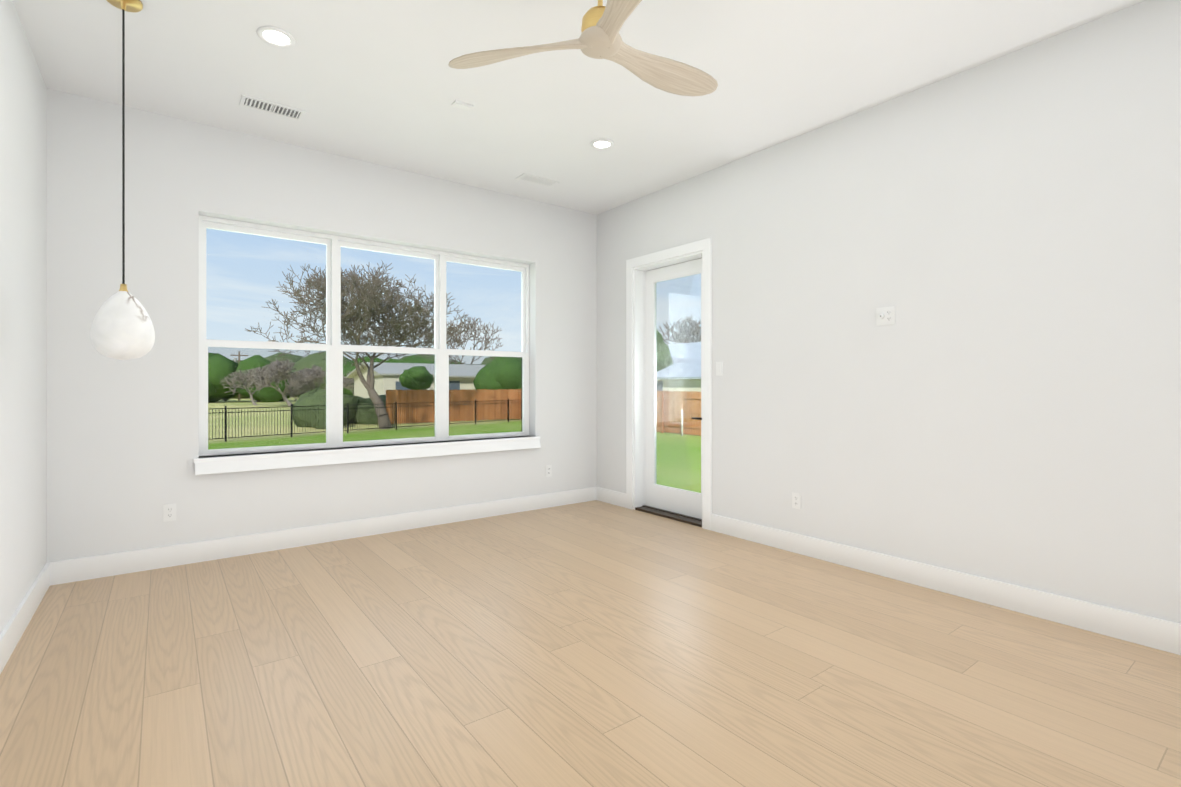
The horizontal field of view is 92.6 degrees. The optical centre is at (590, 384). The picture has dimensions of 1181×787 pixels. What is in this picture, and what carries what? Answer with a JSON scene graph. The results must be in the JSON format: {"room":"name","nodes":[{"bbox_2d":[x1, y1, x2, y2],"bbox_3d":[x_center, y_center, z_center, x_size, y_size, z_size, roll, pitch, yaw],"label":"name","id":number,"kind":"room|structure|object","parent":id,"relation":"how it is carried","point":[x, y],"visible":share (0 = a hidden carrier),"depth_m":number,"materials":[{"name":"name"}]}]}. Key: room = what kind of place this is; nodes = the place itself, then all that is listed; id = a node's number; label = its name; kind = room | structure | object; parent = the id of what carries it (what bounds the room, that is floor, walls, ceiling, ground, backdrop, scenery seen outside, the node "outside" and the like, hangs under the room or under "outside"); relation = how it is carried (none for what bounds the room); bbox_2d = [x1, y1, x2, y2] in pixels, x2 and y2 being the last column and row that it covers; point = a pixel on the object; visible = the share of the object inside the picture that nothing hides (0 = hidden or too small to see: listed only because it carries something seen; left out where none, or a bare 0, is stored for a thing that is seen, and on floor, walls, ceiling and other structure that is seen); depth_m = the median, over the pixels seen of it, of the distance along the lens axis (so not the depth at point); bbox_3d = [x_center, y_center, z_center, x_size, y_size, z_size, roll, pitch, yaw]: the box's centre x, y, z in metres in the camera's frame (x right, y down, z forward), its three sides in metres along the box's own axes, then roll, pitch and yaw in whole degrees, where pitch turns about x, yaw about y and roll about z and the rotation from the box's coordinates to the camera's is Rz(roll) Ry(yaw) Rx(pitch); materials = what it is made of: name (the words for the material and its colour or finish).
{"room":"empty living room","nodes":[
{"label":"empty living room","id":0,"kind":"room"},
{"bbox_2d":[0,0,46,633],"bbox_3d":[-1.601,-0.294,1.011,0.200,3.050,6.000,0,0,-37],"label":"wall","id":1,"kind":"structure","parent":0,"point":[23,325],"depth_m":2.84,"materials":[{"name":"paint"}]},
{"bbox_2d":[0,562,51,673],"bbox_3d":[-1.575,1.161,1.156,0.016,0.140,5.800,0,0,-37],"label":"baseboard","id":2,"kind":"structure","parent":1,"relation":"attached to","point":[10,636],"depth_m":2.80,"materials":[{"name":"white wood"}]},
{"bbox_2d":[47,88,596,562],"bbox_3d":[-1.694,-0.295,4.831,4.670,3.050,0.200,0,0,-37],"label":"wall","id":3,"kind":"structure","parent":0,"point":[121,444],"depth_m":3.93,"materials":[{"name":"paint"}]},
{"bbox_2d":[163,503,175,521],"bbox_3d":[-2.849,0.865,3.824,0.070,0.115,0.010,0,0,-37],"label":"electrical outlet","id":4,"kind":"object","parent":3,"relation":"attached to","point":[169,512],"visible":1,"depth_m":3.82,"materials":[{"name":"white plastic"}]},
{"bbox_2d":[52,487,595,584],"bbox_3d":[-1.617,1.160,4.755,4.240,0.140,0.016,0,0,-37],"label":"baseboard","id":5,"kind":"structure","parent":3,"relation":"attached to","point":[93,567],"depth_m":4.25,"materials":[{"name":"white wood"}]},
{"bbox_2d":[193,215,540,474],"bbox_3d":[-1.673,-0.294,4.804,2.798,1.830,0.261,0,0,-37],"label":"window","id":6,"kind":"structure","parent":3,"relation":"in","point":[333,348],"depth_m":4.60,"materials":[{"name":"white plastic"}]},
{"bbox_2d":[546,465,551,476],"bbox_3d":[-0.419,0.864,5.668,0.070,0.115,0.010,0,0,-37],"label":"electrical outlet","id":7,"kind":"object","parent":3,"relation":"attached to","point":[548,470],"visible":1,"depth_m":5.67,"materials":[{"name":"white plastic"}]},
{"bbox_2d":[12,0,1144,214],"bbox_3d":[0.119,-1.879,2.441,4.670,0.120,6.200,0,0,-37],"label":"ceiling","id":8,"kind":"structure","parent":0,"point":[381,82],"depth_m":3.28,"materials":[{"name":"paint"}]},
{"bbox_2d":[90,0,154,360],"bbox_3d":[-2.203,-0.967,2.663,0.235,1.705,0.235,0,0,-37],"label":"pendant light","id":9,"kind":"object","parent":8,"relation":"hanging from","point":[122,327],"visible":0.98,"depth_m":2.62,"materials":[{"name":"white glass"}]},
{"bbox_2d":[239,94,305,120],"bbox_3d":[-2.086,-1.815,3.708,0.360,0.011,0.160,0,0,-37],"label":"ceiling vent","id":10,"kind":"object","parent":8,"relation":"in","point":[270,107],"visible":1,"depth_m":3.70,"materials":[{"name":"white plastic"}]},
{"bbox_2d":[256,26,295,47],"bbox_3d":[-1.641,-1.815,2.950,0.180,0.010,0.180,0,0,-37],"label":"recessed light","id":11,"kind":"object","parent":8,"relation":"in","point":[276,36],"visible":1,"depth_m":2.94,"materials":[{"name":"white plastic"}]},
{"bbox_2d":[452,100,472,110],"bbox_3d":[-0.831,-1.812,3.665,0.120,0.016,0.070,0,0,-37],"label":"detector","id":12,"kind":"object","parent":8,"relation":"attached to","point":[461,105],"visible":0.96,"depth_m":3.65,"materials":[{"name":"white plastic"}]},
{"bbox_2d":[515,173,558,187],"bbox_3d":[-0.472,-1.817,5.024,0.360,0.008,0.160,0,0,-37],"label":"ceiling vent","id":13,"kind":"object","parent":8,"relation":"in","point":[536,180],"visible":0.98,"depth_m":5.01,"materials":[{"name":"white plastic"}]},
{"bbox_2d":[448,0,717,95],"bbox_3d":[0.174,-1.625,2.483,1.184,0.390,1.283,0,0,-37],"label":"ceiling fan","id":14,"kind":"object","parent":8,"relation":"hanging from","point":[600,36],"visible":1,"depth_m":2.51,"materials":[{"name":"brown wood"}]},
{"bbox_2d":[590,139,613,149],"bbox_3d":[0.087,-1.815,4.262,0.180,0.010,0.180,0,0,-37],"label":"recessed light","id":15,"kind":"object","parent":8,"relation":"in","point":[601,144],"visible":0.98,"depth_m":4.25,"materials":[{"name":"white plastic"}]},
{"bbox_2d":[0,500,1180,786],"bbox_3d":[0.119,1.290,2.442,4.670,0.120,6.200,0,0,-37],"label":"floor","id":16,"kind":"structure","parent":0,"point":[594,644],"depth_m":2.39,"materials":[{"name":"brown wood"}]},
{"bbox_2d":[597,0,1180,623],"bbox_3d":[1.960,-0.295,3.713,0.200,3.050,6.000,0,0,-37],"label":"wall","id":17,"kind":"structure","parent":0,"point":[999,400],"depth_m":3.26,"materials":[{"name":"paint"}]},
{"bbox_2d":[596,487,625,507],"bbox_3d":[0.225,1.159,5.822,0.016,0.140,0.462,0,0,-37],"label":"baseboard","id":18,"kind":"structure","parent":17,"relation":"attached to","point":[617,498],"depth_m":5.82,"materials":[{"name":"white wood"}]},
{"bbox_2d":[635,258,701,526],"bbox_3d":[0.778,0.049,5.273,0.194,2.361,0.873,0,0,-37],"label":"door","id":19,"kind":"structure","parent":17,"relation":"in","point":[677,504],"depth_m":5.42,"materials":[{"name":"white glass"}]},
{"bbox_2d":[626,238,711,529],"bbox_3d":[0.772,-0.007,5.265,0.218,2.473,1.086,0,0,-37],"label":"door frame","id":20,"kind":"structure","parent":17,"relation":"attached to","point":[704,246],"depth_m":5.56,"materials":[{"name":"white wood"}]},
{"bbox_2d":[716,362,722,375],"bbox_3d":[1.074,-0.135,4.707,0.010,0.115,0.070,0,0,-37],"label":"light switch","id":21,"kind":"object","parent":17,"relation":"attached to","point":[719,368],"visible":1,"depth_m":4.70,"materials":[{"name":"white plastic"}]},
{"bbox_2d":[792,492,800,509],"bbox_3d":[1.508,0.850,4.136,0.010,0.115,0.070,0,0,-37],"label":"electrical outlet","id":22,"kind":"object","parent":17,"relation":"attached to","point":[796,500],"visible":1,"depth_m":4.13,"materials":[{"name":"white plastic"}]},
{"bbox_2d":[876,306,894,325],"bbox_3d":[1.890,-0.442,3.621,0.023,0.115,0.116,0,0,-37],"label":"light switch","id":23,"kind":"object","parent":17,"relation":"attached to","point":[885,315],"visible":1,"depth_m":3.62,"materials":[{"name":"white plastic"}]},
{"bbox_2d":[711,514,1180,654],"bbox_3d":[2.285,1.160,3.107,0.016,0.140,4.182,0,0,-37],"label":"baseboard","id":24,"kind":"structure","parent":17,"relation":"attached to","point":[1151,632],"depth_m":3.20,"materials":[{"name":"white wood"}]},
{"label":"outside","id":25,"kind":"structure","parent":0,"visible":0},
{"bbox_2d":[208,397,700,492],"bbox_3d":[0.171,2.232,-1.159,500.000,0.300,500.000,0,0,-37],"label":"ground","id":26,"kind":"structure","parent":25,"point":[400,432],"depth_m":23.57,"materials":[{"name":"green plant"}]},
{"bbox_2d":[208,342,700,441],"bbox_3d":[-6.979,-1.159,40.934,45.508,6.450,99.967,0,0,-37],"label":"structures","id":27,"kind":"structure","parent":26,"relation":"on","point":[694,378],"depth_m":31.86,"materials":[{"name":"wood"}]},
{"bbox_2d":[208,261,700,428],"bbox_3d":[-9.570,-2.452,86.145,110.150,12.008,106.258,0,0,-37],"label":"vegetation","id":28,"kind":"object","parent":26,"relation":"on","point":[371,299],"depth_m":28.45,"materials":[{"name":"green plant"}]}
]}

